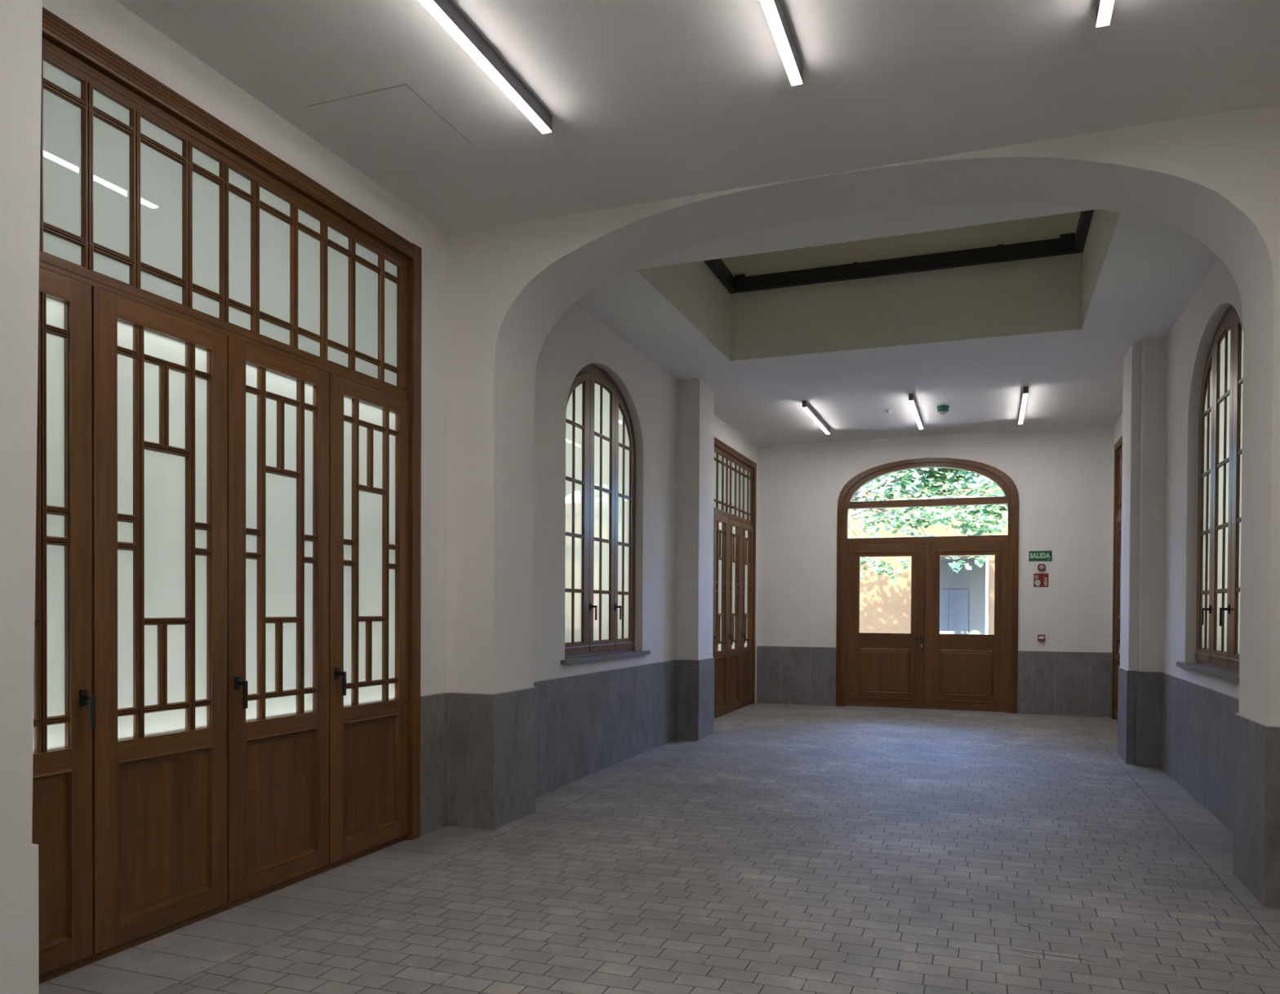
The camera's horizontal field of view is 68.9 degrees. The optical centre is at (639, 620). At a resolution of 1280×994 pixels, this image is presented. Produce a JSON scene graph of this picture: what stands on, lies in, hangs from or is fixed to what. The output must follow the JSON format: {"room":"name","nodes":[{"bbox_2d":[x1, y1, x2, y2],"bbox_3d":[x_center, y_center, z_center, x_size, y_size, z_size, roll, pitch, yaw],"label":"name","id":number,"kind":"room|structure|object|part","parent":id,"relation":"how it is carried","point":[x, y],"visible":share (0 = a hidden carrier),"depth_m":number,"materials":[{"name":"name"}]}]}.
{"room":"entrance hall","nodes":[
{"label":"entrance hall","id":0,"kind":"room"},
{"bbox_2d":[42,0,757,703],"bbox_3d":[-1.390,-0.663,6.175,0.726,4.170,19.014,1,1,20],"label":"wall","id":1,"kind":"structure","parent":0,"point":[676,425],"depth_m":7.68,"materials":[{"name":"white paint"}]},
{"bbox_2d":[31,6,422,984],"bbox_3d":[-2.021,-0.485,4.582,0.134,3.844,3.245,1,1,20],"label":"door","id":2,"kind":"structure","parent":1,"relation":"in","point":[227,690],"depth_m":4.47,"materials":[{"name":"brown wood"}]},
{"bbox_3d":[-2.435,-0.378,3.553,0.006,1.850,0.543,1,1,20],"label":"glass","id":3,"kind":"part","parent":2,"relation":"part of","materials":[{"name":"white glass"}]},
{"bbox_3d":[-2.419,0.962,3.561,0.026,0.714,0.551,1,1,20],"label":"panel","id":4,"kind":"part","parent":2,"relation":"part of","materials":[{"name":"brown wood"}]},
{"bbox_3d":[-2.269,0.365,3.834,0.062,0.159,0.032,1,1,20],"label":"handle","id":5,"kind":"part","parent":2,"relation":"part of","materials":[{"name":"black paint"}]},
{"bbox_3d":[-2.176,-0.385,4.249,0.006,1.850,0.535,1,1,20],"label":"glass","id":6,"kind":"part","parent":2,"relation":"part of","materials":[{"name":"white glass"}]},
{"bbox_3d":[-2.160,0.955,4.256,0.026,0.714,0.543,1,1,20],"label":"panel","id":7,"kind":"part","parent":2,"relation":"part of","materials":[{"name":"brown wood"}]},
{"bbox_3d":[-2.040,-1.848,4.589,0.006,0.810,2.910,1,1,20],"label":"glass","id":8,"kind":"part","parent":2,"relation":"part of","materials":[{"name":"white glass"}]},
{"bbox_3d":[-1.976,0.358,4.623,0.062,0.159,0.032,1,1,20],"label":"handle","id":9,"kind":"part","parent":2,"relation":"part of","materials":[{"name":"black paint"}]},
{"bbox_3d":[-1.916,-0.391,4.947,0.006,1.850,0.550,1,1,20],"label":"glass","id":10,"kind":"part","parent":2,"relation":"part of","materials":[{"name":"white glass"}]},
{"bbox_3d":[-1.900,0.949,4.955,0.026,0.714,0.558,1,1,20],"label":"panel","id":11,"kind":"part","parent":2,"relation":"part of","materials":[{"name":"brown wood"}]},
{"bbox_3d":[-1.711,0.351,5.333,0.062,0.159,0.032,1,1,20],"label":"handle","id":12,"kind":"part","parent":2,"relation":"part of","materials":[{"name":"black paint"}]},
{"bbox_3d":[-1.649,-0.398,5.664,0.006,1.850,0.561,1,1,20],"label":"glass","id":13,"kind":"part","parent":2,"relation":"part of","materials":[{"name":"white glass"}]},
{"bbox_3d":[-1.633,0.942,5.671,0.026,0.714,0.569,1,1,20],"label":"panel","id":14,"kind":"part","parent":2,"relation":"part of","materials":[{"name":"brown wood"}]},
{"bbox_2d":[420,692,447,836],"bbox_3d":[-1.389,0.958,6.266,0.014,0.927,0.322,1,1,20],"label":"wainscot","id":15,"kind":"structure","parent":1,"relation":"attached to","point":[433,707],"depth_m":6.26,"materials":[{"name":"grey stone"}]},
{"bbox_2d":[491,686,536,831],"bbox_3d":[-0.885,0.957,6.588,0.014,0.927,0.632,1,1,20],"label":"wainscot","id":16,"kind":"structure","parent":1,"relation":"attached to","point":[513,713],"depth_m":6.55,"materials":[{"name":"grey stone"}]},
{"bbox_2d":[560,364,650,665],"bbox_3d":[-0.342,-1.012,8.845,0.190,2.755,2.120,1,1,20],"label":"window","id":17,"kind":"structure","parent":1,"relation":"in","point":[601,448],"depth_m":8.83,"materials":[{"name":"brown wood"}]},
{"bbox_3d":[-0.598,-0.981,8.290,0.005,2.396,0.415,1,1,20],"label":"glass","id":18,"kind":"part","parent":17,"relation":"part of","materials":[{"name":"white glass"}]},
{"bbox_3d":[-0.594,-0.983,8.296,0.060,2.581,0.635,1,1,20],"label":"sash","id":19,"kind":"part","parent":17,"relation":"part of","materials":[{"name":"brown wood"}]},
{"bbox_3d":[-0.428,-0.080,8.614,0.062,0.159,0.032,1,1,20],"label":"handle","id":20,"kind":"part","parent":17,"relation":"part of","materials":[{"name":"black paint"}]},
{"bbox_3d":[-0.374,-1.019,8.891,0.005,2.461,0.443,1,1,20],"label":"glass","id":21,"kind":"part","parent":17,"relation":"part of","materials":[{"name":"white glass"}]},
{"bbox_3d":[-0.375,-1.003,8.886,0.060,2.609,0.608,1,1,20],"label":"sash","id":22,"kind":"part","parent":17,"relation":"part of","materials":[{"name":"brown wood"}]},
{"bbox_3d":[-0.328,0.347,8.852,0.145,0.037,2.120,1,1,20],"label":"sill","id":23,"kind":"part","parent":17,"relation":"part of","materials":[{"name":"grey stone"}]},
{"bbox_3d":[-0.213,-0.085,9.190,0.062,0.159,0.032,1,1,20],"label":"handle","id":24,"kind":"part","parent":17,"relation":"part of","materials":[{"name":"black paint"}]},
{"bbox_3d":[-0.175,-0.982,9.427,0.005,2.377,0.368,1,1,20],"label":"glass","id":25,"kind":"part","parent":17,"relation":"part of","materials":[{"name":"white glass"}]},
{"bbox_3d":[-0.170,-0.984,9.436,0.060,2.560,0.552,1,1,20],"label":"sash","id":26,"kind":"part","parent":17,"relation":"part of","materials":[{"name":"brown wood"}]},
{"bbox_2d":[533,659,676,797],"bbox_3d":[-0.288,0.934,8.874,0.014,0.927,4.042,1,1,20],"label":"wainscot","id":27,"kind":"structure","parent":1,"relation":"attached to","point":[590,723],"depth_m":8.64,"materials":[{"name":"grey stone"}]},
{"bbox_2d":[676,659,697,741],"bbox_3d":[0.545,0.917,10.730,0.249,0.927,0.014,1,1,20],"label":"wainscot","id":28,"kind":"structure","parent":1,"relation":"attached to","point":[686,669],"depth_m":10.72,"materials":[{"name":"grey stone"}]},
{"bbox_2d":[697,657,714,741],"bbox_3d":[0.777,0.915,10.976,0.014,0.927,0.638,1,1,20],"label":"wainscot","id":29,"kind":"structure","parent":1,"relation":"attached to","point":[705,705],"depth_m":10.94,"materials":[{"name":"grey stone"}]},
{"bbox_2d":[712,436,756,718],"bbox_3d":[1.261,-0.568,13.395,0.134,3.844,3.245,1,1,20],"label":"door","id":30,"kind":"structure","parent":1,"relation":"in","point":[735,489],"depth_m":13.78,"materials":[{"name":"brown wood"}]},
{"bbox_3d":[1.122,0.872,13.070,0.026,0.714,0.543,1,1,20],"label":"panel","id":31,"kind":"part","parent":30,"relation":"part of","materials":[{"name":"brown wood"}]},
{"bbox_3d":[1.106,-0.468,13.062,0.006,1.850,0.535,1,1,20],"label":"glass","id":32,"kind":"part","parent":30,"relation":"part of","materials":[{"name":"white glass"}]},
{"bbox_3d":[1.306,0.274,13.436,0.062,0.159,0.032,1,1,20],"label":"handle","id":33,"kind":"part","parent":30,"relation":"part of","materials":[{"name":"black paint"}]},
{"bbox_3d":[1.242,-1.931,13.402,0.006,0.810,2.910,1,1,20],"label":"glass","id":34,"kind":"part","parent":30,"relation":"part of","materials":[{"name":"white glass"}]},
{"bbox_3d":[1.366,-0.475,13.761,0.006,1.850,0.550,1,1,20],"label":"glass","id":35,"kind":"part","parent":30,"relation":"part of","materials":[{"name":"white glass"}]},
{"bbox_3d":[1.382,0.865,13.768,0.026,0.714,0.558,1,1,20],"label":"panel","id":36,"kind":"part","parent":30,"relation":"part of","materials":[{"name":"brown wood"}]},
{"bbox_3d":[1.633,-0.482,14.477,0.006,1.850,0.561,1,1,20],"label":"glass","id":37,"kind":"part","parent":30,"relation":"part of","materials":[{"name":"white glass"}]},
{"bbox_3d":[1.649,0.859,14.485,0.026,0.714,0.569,1,1,20],"label":"panel","id":38,"kind":"part","parent":30,"relation":"part of","materials":[{"name":"brown wood"}]},
{"bbox_2d":[39,702,1279,993],"bbox_3d":[1.000,1.504,5.305,6.100,0.121,19.014,1,1,20],"label":"floor","id":39,"kind":"structure","parent":0,"point":[783,849],"depth_m":5.01,"materials":[{"name":"grey concrete"}]},
{"bbox_2d":[0,0,42,993],"bbox_3d":[-2.461,-0.591,2.858,0.396,4.091,1.049,1,1,20],"label":"wall pier","id":40,"kind":"object","parent":39,"relation":"on","point":[20,20],"visible":1,"depth_m":3.19,"materials":[{"name":"white paint"}]},
{"bbox_2d":[115,0,1279,233],"bbox_3d":[-0.582,-2.835,0.945,6.000,0.500,9.814,1,1,20],"label":"ceiling","id":41,"kind":"structure","parent":0,"point":[646,100],"depth_m":4.50,"materials":[{"name":"white paint"}]},
{"bbox_2d":[306,84,470,159],"bbox_3d":[-1.323,-2.635,4.963,0.602,0.003,0.612,1,1,20],"label":"ceiling hatch","id":42,"kind":"object","parent":41,"relation":"attached to","point":[393,122],"visible":1,"depth_m":4.93,"materials":[{"name":"white paint"}]},
{"bbox_2d":[418,0,551,133],"bbox_3d":[-0.815,-2.578,3.979,0.053,0.086,1.899,1,1,20],"label":"ceiling light","id":43,"kind":"object","parent":41,"relation":"attached to","point":[444,11],"visible":1,"depth_m":4.26,"materials":[{"name":"white plastic"}]},
{"bbox_2d":[760,0,803,85],"bbox_3d":[0.412,-2.566,3.522,0.053,0.086,1.899,1,1,20],"label":"ceiling light","id":44,"kind":"object","parent":41,"relation":"attached to","point":[774,11],"visible":1,"depth_m":4.08,"materials":[{"name":"white plastic"}]},
{"bbox_2d":[1095,0,1114,27],"bbox_3d":[1.633,-2.555,3.068,0.053,0.086,1.899,1,1,20],"label":"ceiling light","id":45,"kind":"object","parent":41,"relation":"attached to","point":[1104,9],"visible":1,"depth_m":3.88,"materials":[{"name":"white plastic"}]},
{"bbox_2d":[446,102,1279,726],"bbox_3d":[1.203,-0.695,5.794,6.000,4.270,0.602,1,1,20],"label":"wall","id":46,"kind":"structure","parent":0,"point":[1214,179],"depth_m":5.87,"materials":[{"name":"white paint"}]},
{"bbox_2d":[447,692,492,831],"bbox_3d":[-1.160,0.958,6.361,0.344,0.927,0.014,1,1,20],"label":"wainscot","id":47,"kind":"structure","parent":46,"relation":"attached to","point":[468,714],"depth_m":6.36,"materials":[{"name":"grey stone"}]},
{"bbox_2d":[1266,725,1279,909],"bbox_3d":[3.335,1.000,4.688,0.305,0.927,0.014,1,1,20],"label":"wainscot","id":48,"kind":"structure","parent":46,"relation":"attached to","point":[1273,823],"depth_m":4.72,"materials":[{"name":"grey stone"}]},
{"bbox_2d":[635,208,1120,360],"bbox_3d":[2.060,-3.956,7.989,3.898,2.449,3.337,1,1,20],"label":"wall","id":49,"kind":"structure","parent":0,"point":[1049,294],"depth_m":9.21,"materials":[{"name":"paint"}]},
{"bbox_2d":[703,209,1093,293],"bbox_3d":[2.057,-3.527,7.992,3.398,0.167,2.833,1,1,20],"label":"steel frame","id":50,"kind":"object","parent":49,"relation":"attached to","point":[1067,243],"visible":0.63,"depth_m":9.18,"materials":[{"name":"black metal"}]},
{"bbox_2d":[575,201,1218,445],"bbox_3d":[2.865,-2.902,10.201,6.000,0.300,8.958,1,1,20],"label":"ceiling","id":51,"kind":"structure","parent":0,"point":[1151,271],"depth_m":9.74,"materials":[{"name":"white paint"}]},
{"bbox_2d":[802,400,830,434],"bbox_3d":[2.405,-2.739,12.668,0.053,0.086,1.894,1,1,20],"label":"ceiling light","id":52,"kind":"object","parent":51,"relation":"attached to","point":[806,406],"visible":1,"depth_m":12.49,"materials":[{"name":"white plastic"}]},
{"bbox_2d":[884,408,893,413],"bbox_3d":[3.281,-2.751,12.305,0.104,0.045,0.104,1,1,20],"label":"smoke detector","id":53,"kind":"object","parent":51,"relation":"attached to","point":[889,411],"visible":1,"depth_m":12.28,"materials":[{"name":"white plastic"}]},
{"bbox_2d":[908,393,923,429],"bbox_3d":[3.633,-2.728,12.254,0.053,0.086,1.894,1,1,20],"label":"ceiling light","id":54,"kind":"object","parent":51,"relation":"attached to","point":[912,401],"visible":1,"depth_m":12.01,"materials":[{"name":"white plastic"}]},
{"bbox_2d":[937,404,948,414],"bbox_3d":[3.919,-2.718,12.068,0.150,0.098,0.150,1,1,20],"label":"fire alarm","id":55,"kind":"object","parent":51,"relation":"attached to","point":[942,410],"visible":1,"depth_m":12.02,"materials":[{"name":"green plastic"}]},
{"bbox_2d":[1017,386,1028,424],"bbox_3d":[4.873,-2.717,11.867,0.053,0.086,1.894,1,1,20],"label":"ceiling light","id":56,"kind":"object","parent":51,"relation":"attached to","point":[1025,389],"visible":1,"depth_m":11.58,"materials":[{"name":"white plastic"}]},
{"bbox_2d":[1018,393,1027,424],"bbox_3d":[4.872,-2.678,11.867,0.049,0.008,1.882,1,1,20],"label":"diffuser","id":57,"kind":"object","parent":56,"relation":"attached to","point":[1024,396],"depth_m":11.77,"materials":[{"name":"white plastic"}]},
{"bbox_2d":[755,425,1114,702],"bbox_3d":[4.387,-0.725,14.274,5.950,4.170,0.300,1,1,20],"label":"wall","id":58,"kind":"structure","parent":0,"point":[1063,478],"depth_m":13.70,"materials":[{"name":"white paint"}]},
{"bbox_2d":[756,645,835,706],"bbox_3d":[2.478,0.880,14.833,1.263,0.927,0.014,1,1,20],"label":"wainscot","id":59,"kind":"structure","parent":58,"relation":"attached to","point":[786,675],"depth_m":14.82,"materials":[{"name":"grey stone"}]},
{"bbox_2d":[835,457,1019,714],"bbox_3d":[4.338,-0.548,14.198,2.636,3.818,0.200,1,1,20],"label":"door","id":60,"kind":"structure","parent":58,"relation":"in","point":[924,668],"depth_m":14.15,"materials":[{"name":"brown wood"}]},
{"bbox_3d":[3.765,0.784,14.378,0.765,0.687,0.009,1,1,20],"label":"panel","id":61,"kind":"part","parent":60,"relation":"part of","materials":[{"name":"brown wood"}]},
{"bbox_3d":[4.882,0.795,13.962,0.763,0.687,0.009,1,1,20],"label":"panel","id":62,"kind":"part","parent":60,"relation":"part of","materials":[{"name":"brown wood"}]},
{"bbox_2d":[1028,551,1052,561],"bbox_3d":[5.828,-0.933,13.573,0.310,0.150,0.005,1,1,20],"label":"exit sign","id":63,"kind":"object","parent":58,"relation":"attached to","point":[1033,556],"visible":1,"depth_m":13.57,"materials":[{"name":"green plastic"}]},
{"bbox_2d":[1033,573,1048,586],"bbox_3d":[5.838,-0.581,13.573,0.198,0.198,0.005,1,1,20],"label":"sign","id":64,"kind":"object","parent":58,"relation":"attached to","point":[1039,580],"visible":1,"depth_m":13.57,"materials":[{"name":"red plastic"}]},
{"bbox_2d":[1037,635,1044,641],"bbox_3d":[5.834,0.260,13.561,0.094,0.094,0.044,1,1,20],"label":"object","id":65,"kind":"object","parent":58,"relation":"attached to","point":[1040,637],"visible":1,"depth_m":13.54,"materials":[{"name":"red plastic"}]},
{"bbox_2d":[1037,564,1045,571],"bbox_3d":[5.832,-0.767,13.543,0.104,0.104,0.062,1,1,20],"label":"beacon","id":66,"kind":"object","parent":58,"relation":"attached to","point":[1041,567],"visible":1,"depth_m":13.52,"materials":[{"name":"red plastic"}]},
{"bbox_2d":[1017,650,1111,717],"bbox_3d":[6.120,0.915,13.477,1.228,0.927,0.014,1,1,20],"label":"wainscot","id":67,"kind":"structure","parent":58,"relation":"attached to","point":[1059,683],"depth_m":13.46,"materials":[{"name":"grey stone"}]},
{"bbox_2d":[1111,257,1243,768],"bbox_3d":[3.410,-0.617,4.387,0.694,4.170,19.014,1,1,20],"label":"wall","id":68,"kind":"structure","parent":0,"point":[1157,424],"depth_m":8.93,"materials":[{"name":"white paint"}]},
{"bbox_2d":[1110,652,1111,717],"bbox_3d":[6.675,0.921,13.194,0.014,0.927,0.126,1,1,20],"label":"wainscot","id":69,"kind":"structure","parent":68,"relation":"attached to","point":[1111,652],"depth_m":13.19,"materials":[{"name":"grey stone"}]},
{"bbox_2d":[1111,435,1122,720],"bbox_3d":[6.110,-0.522,11.590,0.134,3.844,3.245,1,1,20],"label":"door","id":70,"kind":"structure","parent":68,"relation":"in","point":[1118,446],"depth_m":12.92,"materials":[{"name":"brown wood"}]},
{"bbox_3d":[6.506,0.904,12.677,0.026,0.714,0.569,1,1,20],"label":"panel","id":71,"kind":"part","parent":70,"relation":"part of","materials":[{"name":"brown wood"}]},
{"bbox_3d":[6.535,-0.435,12.652,0.006,1.850,0.561,1,1,20],"label":"glass","id":72,"kind":"part","parent":70,"relation":"part of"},
{"bbox_2d":[1117,666,1128,764],"bbox_3d":[4.928,0.954,9.519,0.014,0.927,0.658,1,1,20],"label":"wainscot","id":73,"kind":"structure","parent":68,"relation":"attached to","point":[1122,695],"depth_m":9.45,"materials":[{"name":"grey stone"}]},
{"bbox_2d":[1127,670,1136,764],"bbox_3d":[4.855,0.957,9.203,0.070,0.927,0.014,1,1,20],"label":"wainscot","id":74,"kind":"structure","parent":68,"relation":"attached to","point":[1132,673],"depth_m":9.20,"materials":[{"name":"grey stone"}]},
{"bbox_2d":[1135,670,1140,766],"bbox_3d":[4.869,0.958,9.117,0.014,0.927,0.137,1,1,20],"label":"wainscot","id":75,"kind":"structure","parent":68,"relation":"attached to","point":[1138,673],"depth_m":9.07,"materials":[{"name":"grey stone"}]},
{"bbox_2d":[1139,671,1161,768],"bbox_3d":[4.938,0.959,9.026,0.179,0.927,0.014,1,1,20],"label":"wainscot","id":76,"kind":"structure","parent":68,"relation":"attached to","point":[1150,682],"depth_m":9.02,"materials":[{"name":"grey stone"}]},
{"bbox_2d":[1160,671,1239,833],"bbox_3d":[4.333,0.978,7.120,0.014,0.927,3.978,1,1,20],"label":"wainscot","id":77,"kind":"structure","parent":68,"relation":"attached to","point":[1197,722],"depth_m":7.31,"materials":[{"name":"grey stone"}]},
{"bbox_2d":[1176,305,1243,684],"bbox_3d":[4.397,-0.967,7.080,0.190,2.755,2.120,1,1,20],"label":"window","id":78,"kind":"structure","parent":68,"relation":"in","point":[1220,411],"depth_m":7.19,"materials":[{"name":"brown wood"}]},
{"bbox_3d":[4.654,-0.938,7.640,0.060,2.560,0.552,1,1,20],"label":"sash","id":79,"kind":"part","parent":78,"relation":"part of","materials":[{"name":"brown wood"}]},
{"bbox_3d":[4.511,-0.041,7.431,0.062,0.159,0.032,1,1,20],"label":"handle","id":80,"kind":"part","parent":78,"relation":"part of","materials":[{"name":"black paint"}]},
{"bbox_3d":[4.651,-0.936,7.631,0.005,2.377,0.368,1,1,20],"label":"glass","id":81,"kind":"part","parent":78,"relation":"part of","materials":[{"name":"white glass"}]},
{"bbox_3d":[4.369,0.391,7.104,0.145,0.037,2.120,1,1,20],"label":"sill","id":82,"kind":"part","parent":78,"relation":"part of","materials":[{"name":"grey stone"}]},
{"bbox_3d":[4.451,-0.983,7.044,0.064,2.722,1.906,1,1,20],"label":"frame","id":83,"kind":"part","parent":78,"relation":"part of","materials":[{"name":"brown wood"}]},
{"bbox_3d":[4.449,-0.957,7.090,0.060,2.609,0.608,1,1,20],"label":"sash","id":84,"kind":"part","parent":78,"relation":"part of","materials":[{"name":"brown wood"}]},
{"bbox_3d":[4.452,-0.973,7.095,0.005,2.461,0.443,1,1,20],"label":"glass","id":85,"kind":"part","parent":78,"relation":"part of","materials":[{"name":"white glass"}]},
{"bbox_3d":[4.296,-0.035,6.855,0.062,0.159,0.032,1,1,20],"label":"handle","id":86,"kind":"part","parent":78,"relation":"part of","materials":[{"name":"black paint"}]},
{"bbox_3d":[4.229,-0.938,6.500,0.060,2.581,0.635,1,1,20],"label":"sash","id":87,"kind":"part","parent":78,"relation":"part of","materials":[{"name":"brown wood"}]},
{"bbox_3d":[4.228,-0.935,6.493,0.005,2.396,0.415,1,1,20],"label":"glass","id":88,"kind":"part","parent":78,"relation":"part of","materials":[{"name":"white glass"}]},
{"bbox_2d":[1233,713,1269,907],"bbox_3d":[3.293,0.996,5.032,0.014,0.927,0.632,1,1,20],"label":"wainscot","id":89,"kind":"structure","parent":68,"relation":"attached to","point":[1251,753],"depth_m":4.98,"materials":[{"name":"grey stone"}]},
{"label":"outside","id":90,"kind":"structure","parent":0,"visible":0},
{"bbox_2d":[846,706,1004,712],"bbox_3d":[6.047,1.375,19.143,26.000,0.116,9.926,1,1,20],"label":"ground","id":91,"kind":"structure","parent":90,"point":[846,706],"depth_m":14.44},
{"bbox_2d":[848,486,1008,635],"bbox_3d":[7.101,-0.833,21.919,26.000,4.260,2.150,1,1,20],"label":"building","id":92,"kind":"structure","parent":91,"relation":"on","point":[966,597],"depth_m":21.47,"materials":[{"name":"white paint"}]},
{"bbox_3d":[7.528,0.239,22.778,0.920,2.080,0.060,1,1,20],"label":"house door","id":93,"kind":"part","parent":92,"relation":"part of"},
{"bbox_3d":[7.735,-0.060,20.799,0.056,2.727,0.440,1,1,20],"label":"doorway trim","id":94,"kind":"part","parent":92,"relation":"part of","materials":[{"name":"white paint"}]},
{"bbox_2d":[848,467,1008,583],"bbox_3d":[5.276,-1.250,18.241,6.508,5.174,3.013,1,1,32],"label":"tree","id":95,"kind":"object","parent":91,"relation":"on","point":[942,480],"visible":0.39,"depth_m":17.69,"materials":[{"name":"green plant"}]},
{"bbox_2d":[968,630,981,634],"bbox_3d":[6.963,0.759,19.397,0.316,1.112,0.316,1,1,20],"label":"waste bin","id":96,"kind":"object","parent":91,"relation":"on","point":[973,632],"visible":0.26,"depth_m":19.32,"materials":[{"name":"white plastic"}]}
]}

